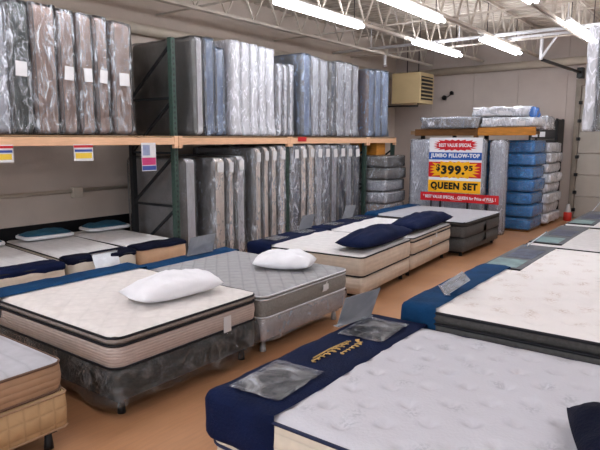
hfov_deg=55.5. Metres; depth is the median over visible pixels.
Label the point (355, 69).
mattress
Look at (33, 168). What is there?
wall
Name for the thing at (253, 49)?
mattress
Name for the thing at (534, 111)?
plastic bag
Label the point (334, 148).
mattress
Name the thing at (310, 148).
mattress
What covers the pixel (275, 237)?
pocket
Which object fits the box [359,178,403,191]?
mattress
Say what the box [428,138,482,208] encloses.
sale sign
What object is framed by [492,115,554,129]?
mattress
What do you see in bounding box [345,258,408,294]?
box spring
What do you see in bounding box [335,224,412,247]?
pillow
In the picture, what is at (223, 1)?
trim
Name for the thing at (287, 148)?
upright
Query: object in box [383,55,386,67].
sprinkler
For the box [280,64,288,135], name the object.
mattress
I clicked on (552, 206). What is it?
mattress
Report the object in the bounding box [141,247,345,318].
mattress
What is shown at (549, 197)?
mattress
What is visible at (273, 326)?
box spring
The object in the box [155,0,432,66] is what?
truss
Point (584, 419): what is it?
pillow
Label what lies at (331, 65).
mattress
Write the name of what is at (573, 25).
ceiling light
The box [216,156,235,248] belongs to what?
mattress
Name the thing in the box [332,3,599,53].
pipe
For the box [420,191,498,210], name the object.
banner strip
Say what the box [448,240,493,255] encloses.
frame
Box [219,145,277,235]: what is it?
mattress
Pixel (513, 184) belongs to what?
mattress
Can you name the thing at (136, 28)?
trim
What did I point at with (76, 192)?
conduit
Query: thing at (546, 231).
sign holder
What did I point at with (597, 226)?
mattress
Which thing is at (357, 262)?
mattress
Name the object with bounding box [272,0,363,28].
ceiling light
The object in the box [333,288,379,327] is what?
sign holder
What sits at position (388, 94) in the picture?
gas pipe
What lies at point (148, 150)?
price card
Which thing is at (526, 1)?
ceiling light
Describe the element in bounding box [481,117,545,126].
mattress
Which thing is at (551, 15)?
truss
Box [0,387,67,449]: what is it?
box spring
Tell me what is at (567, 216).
base
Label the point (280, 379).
pocket
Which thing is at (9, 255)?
mattress
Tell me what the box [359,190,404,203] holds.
mattress
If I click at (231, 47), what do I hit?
mattress
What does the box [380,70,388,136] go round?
mattress
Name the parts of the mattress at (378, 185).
panel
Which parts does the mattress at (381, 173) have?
panel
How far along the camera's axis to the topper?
12.01 m
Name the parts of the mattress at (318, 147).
panel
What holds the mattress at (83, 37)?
on the deck at (0, 135)
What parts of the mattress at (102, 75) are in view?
panel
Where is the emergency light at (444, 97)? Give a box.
[442,91,453,99]
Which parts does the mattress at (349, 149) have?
panel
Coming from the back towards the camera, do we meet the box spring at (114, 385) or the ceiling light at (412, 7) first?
the ceiling light at (412, 7)
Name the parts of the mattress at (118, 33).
panel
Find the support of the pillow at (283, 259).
on the mattress at (276, 291)
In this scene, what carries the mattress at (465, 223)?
on the box spring at (455, 244)
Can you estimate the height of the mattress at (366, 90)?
1.462 m
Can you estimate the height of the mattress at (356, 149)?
1.784 m
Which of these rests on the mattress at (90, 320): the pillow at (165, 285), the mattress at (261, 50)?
the pillow at (165, 285)
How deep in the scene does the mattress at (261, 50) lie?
9.53 m
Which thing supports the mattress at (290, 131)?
on the deck at (293, 137)
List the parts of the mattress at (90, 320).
foot cover, panel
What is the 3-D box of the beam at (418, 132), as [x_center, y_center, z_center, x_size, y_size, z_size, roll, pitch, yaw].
[3.241,-2.060,12.668,1.470,0.150,0.060,6,11,37]
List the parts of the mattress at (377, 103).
panel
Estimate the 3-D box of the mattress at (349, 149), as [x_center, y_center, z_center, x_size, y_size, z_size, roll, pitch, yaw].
[0.439,-0.865,12.437,1.538,1.789,0.272,6,11,37]
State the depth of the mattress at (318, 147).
11.12 m
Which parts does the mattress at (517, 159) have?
panel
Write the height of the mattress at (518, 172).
0.271 m
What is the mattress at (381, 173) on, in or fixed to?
on the mattress at (378, 185)
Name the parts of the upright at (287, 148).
post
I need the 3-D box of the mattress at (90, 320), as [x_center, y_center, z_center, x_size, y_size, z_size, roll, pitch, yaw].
[-1.617,0.724,5.177,1.972,0.297,1.610,6,11,37]
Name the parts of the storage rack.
drawer, drawer, post, post, panel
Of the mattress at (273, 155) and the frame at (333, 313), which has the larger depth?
the mattress at (273, 155)
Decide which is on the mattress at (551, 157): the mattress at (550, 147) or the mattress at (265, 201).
the mattress at (550, 147)
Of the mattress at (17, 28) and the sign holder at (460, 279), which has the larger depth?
the mattress at (17, 28)
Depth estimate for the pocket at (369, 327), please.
4.10 m
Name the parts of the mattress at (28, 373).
panel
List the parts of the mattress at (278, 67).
panel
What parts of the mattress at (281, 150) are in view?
panel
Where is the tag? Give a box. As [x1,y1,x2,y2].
[298,137,306,140]
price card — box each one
[0,145,13,162]
[73,144,93,160]
[141,143,156,170]
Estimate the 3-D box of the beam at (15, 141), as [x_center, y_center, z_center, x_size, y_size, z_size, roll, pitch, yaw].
[-2.894,-0.968,6.694,0.067,0.175,3.750,6,11,37]
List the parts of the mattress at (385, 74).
panel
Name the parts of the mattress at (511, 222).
panel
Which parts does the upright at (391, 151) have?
post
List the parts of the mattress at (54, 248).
panel, foot cover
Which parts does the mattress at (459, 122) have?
panel, panel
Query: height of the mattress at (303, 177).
1.801 m
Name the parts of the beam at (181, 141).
beam rail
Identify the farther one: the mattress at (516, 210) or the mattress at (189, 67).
the mattress at (516, 210)
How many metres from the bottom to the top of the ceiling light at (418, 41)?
0.817 m
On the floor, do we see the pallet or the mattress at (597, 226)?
the pallet
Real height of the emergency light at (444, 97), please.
0.243 m
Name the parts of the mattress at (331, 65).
panel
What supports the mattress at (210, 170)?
on the pallet
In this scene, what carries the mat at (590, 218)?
on the mattress at (597, 226)
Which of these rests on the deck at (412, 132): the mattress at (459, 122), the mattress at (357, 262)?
the mattress at (459, 122)
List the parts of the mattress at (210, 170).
panel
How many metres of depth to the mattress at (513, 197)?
12.52 m
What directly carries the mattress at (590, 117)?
on the deck
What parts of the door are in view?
frame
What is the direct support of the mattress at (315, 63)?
on the deck at (293, 137)
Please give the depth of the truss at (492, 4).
11.78 m
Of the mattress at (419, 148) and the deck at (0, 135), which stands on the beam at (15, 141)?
the deck at (0, 135)
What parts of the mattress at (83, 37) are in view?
panel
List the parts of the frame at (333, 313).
leg, leg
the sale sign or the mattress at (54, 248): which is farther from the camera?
the sale sign
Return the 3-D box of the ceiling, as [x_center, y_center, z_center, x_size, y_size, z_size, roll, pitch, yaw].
[2.182,-3.443,3.590,15.800,0.050,23.510,6,11,37]
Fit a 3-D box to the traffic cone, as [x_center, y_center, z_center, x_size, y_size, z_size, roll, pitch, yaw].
[6.684,-0.317,14.230,0.200,0.420,0.200,6,11,37]
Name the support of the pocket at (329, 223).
on the mattress at (421, 240)
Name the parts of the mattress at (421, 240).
foot cover, panel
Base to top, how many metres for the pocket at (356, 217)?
0.004 m
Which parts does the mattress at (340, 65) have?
panel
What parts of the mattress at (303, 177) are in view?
panel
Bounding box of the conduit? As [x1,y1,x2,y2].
[0,185,127,198]
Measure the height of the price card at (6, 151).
0.190 m
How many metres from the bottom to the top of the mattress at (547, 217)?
0.226 m
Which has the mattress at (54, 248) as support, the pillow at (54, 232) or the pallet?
the pillow at (54, 232)
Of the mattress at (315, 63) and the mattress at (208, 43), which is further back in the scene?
the mattress at (315, 63)
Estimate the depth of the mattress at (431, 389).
3.06 m
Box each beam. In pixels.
[0,136,178,147]
[178,136,289,147]
[290,137,367,146]
[368,137,395,144]
[415,129,473,135]
[473,127,535,137]
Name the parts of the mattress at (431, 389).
foot cover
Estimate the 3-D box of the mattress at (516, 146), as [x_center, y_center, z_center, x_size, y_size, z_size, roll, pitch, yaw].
[4.552,-1.806,13.048,1.851,0.271,0.994,6,11,37]
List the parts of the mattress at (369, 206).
panel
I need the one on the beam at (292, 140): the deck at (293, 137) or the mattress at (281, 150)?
the deck at (293, 137)
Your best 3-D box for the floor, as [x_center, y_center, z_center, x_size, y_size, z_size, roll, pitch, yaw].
[2.149,1.484,4.281,15.800,0.200,23.400,6,11,37]
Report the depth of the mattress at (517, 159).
12.37 m
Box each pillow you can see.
[15,227,73,240]
[79,220,129,231]
[119,269,223,302]
[252,249,316,269]
[335,224,412,247]
[566,402,599,449]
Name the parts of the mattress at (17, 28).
panel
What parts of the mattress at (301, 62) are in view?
panel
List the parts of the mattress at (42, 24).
panel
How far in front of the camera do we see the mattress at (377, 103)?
12.65 m
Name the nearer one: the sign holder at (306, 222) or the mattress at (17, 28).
the mattress at (17, 28)
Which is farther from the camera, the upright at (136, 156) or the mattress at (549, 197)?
the mattress at (549, 197)
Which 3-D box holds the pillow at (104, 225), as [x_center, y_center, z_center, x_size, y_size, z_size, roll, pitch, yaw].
[-3.084,0.004,9.012,0.462,0.144,0.734,7,11,40]
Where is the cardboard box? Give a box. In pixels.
[350,143,384,154]
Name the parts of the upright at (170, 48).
post, post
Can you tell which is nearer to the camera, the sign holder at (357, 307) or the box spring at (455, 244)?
the sign holder at (357, 307)
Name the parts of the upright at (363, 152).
post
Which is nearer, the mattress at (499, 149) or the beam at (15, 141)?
the beam at (15, 141)
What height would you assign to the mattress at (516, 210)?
0.271 m
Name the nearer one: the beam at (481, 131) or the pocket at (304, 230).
the pocket at (304, 230)
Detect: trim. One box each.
[22,0,395,78]
[155,0,599,57]
[398,56,586,75]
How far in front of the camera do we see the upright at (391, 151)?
13.49 m
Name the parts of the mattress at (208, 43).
panel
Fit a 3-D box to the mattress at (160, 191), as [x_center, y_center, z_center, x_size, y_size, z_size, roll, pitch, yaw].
[-2.186,-0.213,9.053,1.431,1.738,0.252,6,11,37]
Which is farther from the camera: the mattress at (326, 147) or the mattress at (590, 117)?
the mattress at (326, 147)
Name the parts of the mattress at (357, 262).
foot cover, panel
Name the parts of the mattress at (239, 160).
panel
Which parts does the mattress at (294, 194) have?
panel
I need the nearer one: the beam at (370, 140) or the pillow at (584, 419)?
the pillow at (584, 419)
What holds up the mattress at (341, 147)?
on the pallet
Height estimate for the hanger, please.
0.775 m
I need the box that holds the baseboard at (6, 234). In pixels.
[0,213,129,244]
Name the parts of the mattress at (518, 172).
panel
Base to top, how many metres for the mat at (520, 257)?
0.017 m
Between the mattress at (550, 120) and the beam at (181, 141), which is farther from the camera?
the mattress at (550, 120)
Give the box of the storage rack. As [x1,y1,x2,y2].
[528,118,564,208]
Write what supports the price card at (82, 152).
hanging from the beam at (15, 141)
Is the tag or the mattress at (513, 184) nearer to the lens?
the tag
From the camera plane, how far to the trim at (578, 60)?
15.19 m
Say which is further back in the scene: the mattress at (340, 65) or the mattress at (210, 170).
the mattress at (340, 65)
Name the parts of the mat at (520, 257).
printed panel, printed panel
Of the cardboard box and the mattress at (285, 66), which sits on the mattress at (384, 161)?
the cardboard box
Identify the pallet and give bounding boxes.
[505,226,538,231]
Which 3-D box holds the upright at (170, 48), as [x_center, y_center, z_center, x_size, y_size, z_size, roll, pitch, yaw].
[-2.204,-0.984,8.546,1.110,3.420,0.120,6,11,37]
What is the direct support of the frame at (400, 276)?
on the floor
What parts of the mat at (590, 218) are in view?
printed panel, printed panel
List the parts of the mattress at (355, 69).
panel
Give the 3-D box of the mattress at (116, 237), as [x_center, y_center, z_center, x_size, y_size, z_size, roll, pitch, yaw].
[-2.625,0.283,8.488,2.013,0.286,0.829,7,11,40]
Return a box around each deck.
[0,135,173,137]
[135,136,286,137]
[293,137,394,137]
[411,131,539,134]
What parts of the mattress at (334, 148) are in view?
panel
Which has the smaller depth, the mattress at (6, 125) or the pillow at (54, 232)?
the mattress at (6, 125)
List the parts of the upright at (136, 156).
panel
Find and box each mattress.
[0,0,37,133]
[0,1,62,134]
[0,5,13,133]
[0,245,65,287]
[0,262,254,369]
[0,334,60,412]
[6,235,136,274]
[48,8,81,134]
[64,12,98,134]
[73,229,186,264]
[75,15,113,134]
[106,20,135,134]
[128,156,197,254]
[132,35,206,135]
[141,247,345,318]
[156,155,226,249]
[178,154,246,251]
[193,146,261,246]
[203,37,216,135]
[205,314,599,449]
[206,145,269,237]
[212,47,226,135]
[214,39,242,135]
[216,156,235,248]
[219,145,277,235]
[235,144,299,231]
[239,42,251,135]
[247,228,409,277]
[248,44,259,135]
[257,46,267,135]
[257,145,285,233]
[260,53,311,136]
[265,48,275,135]
[274,63,283,135]
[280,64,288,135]
[281,56,320,136]
[286,64,294,135]
[293,144,307,224]
[305,60,328,136]
[305,144,314,225]
[310,144,322,224]
[311,215,450,255]
[317,62,336,136]
[319,143,345,219]
[321,144,330,222]
[328,61,344,136]
[330,144,337,221]
[338,144,352,207]
[344,62,352,136]
[350,65,358,136]
[352,145,359,215]
[358,69,374,136]
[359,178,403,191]
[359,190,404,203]
[359,201,403,213]
[360,155,404,167]
[360,167,405,179]
[365,204,499,239]
[369,69,381,136]
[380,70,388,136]
[400,263,599,364]
[409,139,487,209]
[420,116,491,128]
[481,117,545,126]
[486,190,542,204]
[487,152,546,165]
[487,165,544,178]
[487,177,544,191]
[488,139,509,234]
[488,140,545,152]
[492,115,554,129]
[505,214,540,229]
[506,202,542,217]
[516,249,599,281]
[526,229,599,252]
[539,162,559,172]
[539,209,559,222]
[541,143,560,152]
[541,191,560,203]
[542,152,562,162]
[542,172,561,182]
[542,181,558,192]
[543,200,557,212]
[564,222,599,229]
[581,25,599,131]
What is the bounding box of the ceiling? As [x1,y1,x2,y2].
[241,0,599,43]
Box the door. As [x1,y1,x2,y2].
[568,79,599,217]
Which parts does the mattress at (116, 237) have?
panel, foot cover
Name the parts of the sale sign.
red panel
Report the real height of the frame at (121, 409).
0.128 m
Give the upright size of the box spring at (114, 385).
0.330 m
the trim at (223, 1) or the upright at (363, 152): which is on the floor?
the upright at (363, 152)
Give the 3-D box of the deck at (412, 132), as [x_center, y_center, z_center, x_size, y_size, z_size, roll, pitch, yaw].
[4.016,-2.119,13.095,2.450,0.080,1.580,6,11,37]
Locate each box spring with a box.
[0,319,259,406]
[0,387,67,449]
[254,289,346,339]
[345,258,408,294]
[409,240,448,269]
[449,227,497,251]
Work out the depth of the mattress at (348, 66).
11.68 m
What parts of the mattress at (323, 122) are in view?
panel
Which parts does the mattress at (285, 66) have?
panel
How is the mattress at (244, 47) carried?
on the deck at (182, 136)
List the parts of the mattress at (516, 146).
panel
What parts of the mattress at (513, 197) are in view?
panel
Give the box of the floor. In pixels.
[13,217,574,449]
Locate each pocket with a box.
[238,361,316,398]
[263,235,287,240]
[292,229,315,232]
[323,222,342,225]
[342,316,405,340]
[346,216,365,219]
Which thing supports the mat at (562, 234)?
on the mattress at (588, 240)
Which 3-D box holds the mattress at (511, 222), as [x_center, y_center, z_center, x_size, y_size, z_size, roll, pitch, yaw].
[4.555,-0.145,13.298,1.846,0.271,0.991,6,11,37]
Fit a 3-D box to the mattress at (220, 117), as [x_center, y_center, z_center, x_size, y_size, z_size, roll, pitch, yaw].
[-1.825,-2.121,9.220,1.570,1.343,0.222,6,11,37]
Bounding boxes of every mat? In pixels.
[486,244,556,270]
[529,225,588,245]
[566,211,599,225]
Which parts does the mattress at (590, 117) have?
panel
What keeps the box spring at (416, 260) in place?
on the frame
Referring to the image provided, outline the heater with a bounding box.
[392,41,433,104]
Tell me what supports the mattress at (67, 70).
on the deck at (0, 135)
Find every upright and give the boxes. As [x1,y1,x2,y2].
[127,156,168,230]
[128,37,180,237]
[240,144,288,231]
[323,143,366,214]
[385,143,394,155]
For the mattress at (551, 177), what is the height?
0.226 m
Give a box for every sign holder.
[187,233,215,255]
[297,214,314,229]
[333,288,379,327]
[340,205,355,218]
[439,272,469,294]
[525,231,546,246]
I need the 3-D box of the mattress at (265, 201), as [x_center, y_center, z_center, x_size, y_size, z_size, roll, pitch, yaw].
[-1.173,-0.545,10.320,1.537,1.781,0.192,6,11,37]
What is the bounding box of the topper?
[472,106,534,117]
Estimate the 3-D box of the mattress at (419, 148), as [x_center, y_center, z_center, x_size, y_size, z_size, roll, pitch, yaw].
[3.241,-0.886,12.589,1.745,2.024,0.266,6,11,37]
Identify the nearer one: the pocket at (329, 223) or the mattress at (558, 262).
the mattress at (558, 262)
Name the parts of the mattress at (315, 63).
panel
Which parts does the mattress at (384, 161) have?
panel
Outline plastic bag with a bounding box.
[529,106,540,116]
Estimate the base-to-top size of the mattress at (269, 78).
1.481 m
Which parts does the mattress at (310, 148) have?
panel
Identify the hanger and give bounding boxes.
[502,29,588,78]
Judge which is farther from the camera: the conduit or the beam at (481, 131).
the beam at (481, 131)
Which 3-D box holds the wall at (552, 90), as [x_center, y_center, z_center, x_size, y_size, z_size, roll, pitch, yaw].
[9.130,-2.457,13.059,15.400,5.000,0.200,6,11,37]
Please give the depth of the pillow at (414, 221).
8.81 m
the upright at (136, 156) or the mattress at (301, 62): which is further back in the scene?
the mattress at (301, 62)
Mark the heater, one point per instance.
(411, 88)
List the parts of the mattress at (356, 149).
panel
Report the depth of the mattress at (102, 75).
7.14 m
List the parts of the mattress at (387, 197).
panel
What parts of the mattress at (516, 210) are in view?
panel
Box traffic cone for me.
[563,204,571,220]
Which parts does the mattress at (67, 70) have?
panel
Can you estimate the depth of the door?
14.44 m
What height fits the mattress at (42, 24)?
1.486 m
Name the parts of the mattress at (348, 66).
panel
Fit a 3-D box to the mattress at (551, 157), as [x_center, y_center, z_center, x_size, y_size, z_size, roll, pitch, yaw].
[5.464,-1.669,13.976,1.660,0.226,1.207,6,11,37]
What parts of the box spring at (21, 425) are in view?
panel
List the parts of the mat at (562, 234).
printed panel, printed panel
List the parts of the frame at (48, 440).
leg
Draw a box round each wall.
[0,0,396,228]
[395,22,599,217]
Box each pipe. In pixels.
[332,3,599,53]
[388,94,418,107]
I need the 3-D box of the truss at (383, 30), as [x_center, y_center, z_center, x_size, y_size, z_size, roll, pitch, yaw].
[-1.884,-3.478,6.613,0.100,0.695,22.960,6,11,37]
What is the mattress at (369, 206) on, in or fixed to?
on the mattress
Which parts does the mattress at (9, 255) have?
panel, foot cover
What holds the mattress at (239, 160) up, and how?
on the pallet
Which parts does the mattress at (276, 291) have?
foot cover, panel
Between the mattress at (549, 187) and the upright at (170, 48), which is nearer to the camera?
the upright at (170, 48)
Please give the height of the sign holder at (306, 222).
0.227 m
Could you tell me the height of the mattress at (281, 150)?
1.791 m
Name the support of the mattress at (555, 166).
on the mattress at (551, 177)
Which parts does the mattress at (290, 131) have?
panel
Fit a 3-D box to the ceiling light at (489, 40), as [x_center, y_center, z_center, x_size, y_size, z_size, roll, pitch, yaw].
[4.429,-4.278,12.444,0.168,0.817,2.440,6,11,37]
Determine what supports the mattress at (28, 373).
on the box spring at (21, 425)
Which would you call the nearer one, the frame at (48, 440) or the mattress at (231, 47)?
the frame at (48, 440)
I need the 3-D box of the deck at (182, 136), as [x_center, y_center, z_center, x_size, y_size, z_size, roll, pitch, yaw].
[-1.598,-1.488,9.655,1.590,0.020,2.520,6,11,37]
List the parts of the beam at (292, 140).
beam rail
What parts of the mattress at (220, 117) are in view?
panel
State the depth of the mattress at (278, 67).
9.94 m
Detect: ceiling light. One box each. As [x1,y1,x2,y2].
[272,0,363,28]
[379,0,445,22]
[412,17,461,56]
[479,3,521,54]
[523,0,538,3]
[563,0,595,40]
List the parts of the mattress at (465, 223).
foot cover, panel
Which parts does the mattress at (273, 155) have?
panel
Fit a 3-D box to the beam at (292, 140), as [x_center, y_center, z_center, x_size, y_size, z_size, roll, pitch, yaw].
[0.633,-1.659,11.323,0.067,0.175,2.750,6,11,37]
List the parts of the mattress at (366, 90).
panel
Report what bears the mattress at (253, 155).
on the pallet
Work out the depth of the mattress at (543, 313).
4.25 m
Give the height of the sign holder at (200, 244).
0.230 m
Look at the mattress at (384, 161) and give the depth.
12.69 m
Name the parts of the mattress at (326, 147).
panel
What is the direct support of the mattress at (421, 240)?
on the box spring at (416, 260)
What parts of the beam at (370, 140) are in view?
beam rail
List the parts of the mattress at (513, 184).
panel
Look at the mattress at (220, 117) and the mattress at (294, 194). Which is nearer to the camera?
the mattress at (220, 117)
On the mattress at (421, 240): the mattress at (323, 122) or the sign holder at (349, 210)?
the sign holder at (349, 210)
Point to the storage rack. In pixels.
(551, 136)
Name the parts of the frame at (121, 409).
leg, leg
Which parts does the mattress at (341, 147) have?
panel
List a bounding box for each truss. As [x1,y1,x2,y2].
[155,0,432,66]
[317,0,483,61]
[410,0,540,57]
[522,0,599,43]
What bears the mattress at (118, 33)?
on the deck at (0, 135)
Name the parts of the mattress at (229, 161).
panel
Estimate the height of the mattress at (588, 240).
0.331 m
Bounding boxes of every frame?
[44,431,56,449]
[65,348,246,413]
[260,309,338,351]
[347,274,403,295]
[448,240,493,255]
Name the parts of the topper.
panel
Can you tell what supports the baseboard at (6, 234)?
attached to the wall at (33, 168)
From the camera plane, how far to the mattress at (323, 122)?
10.99 m

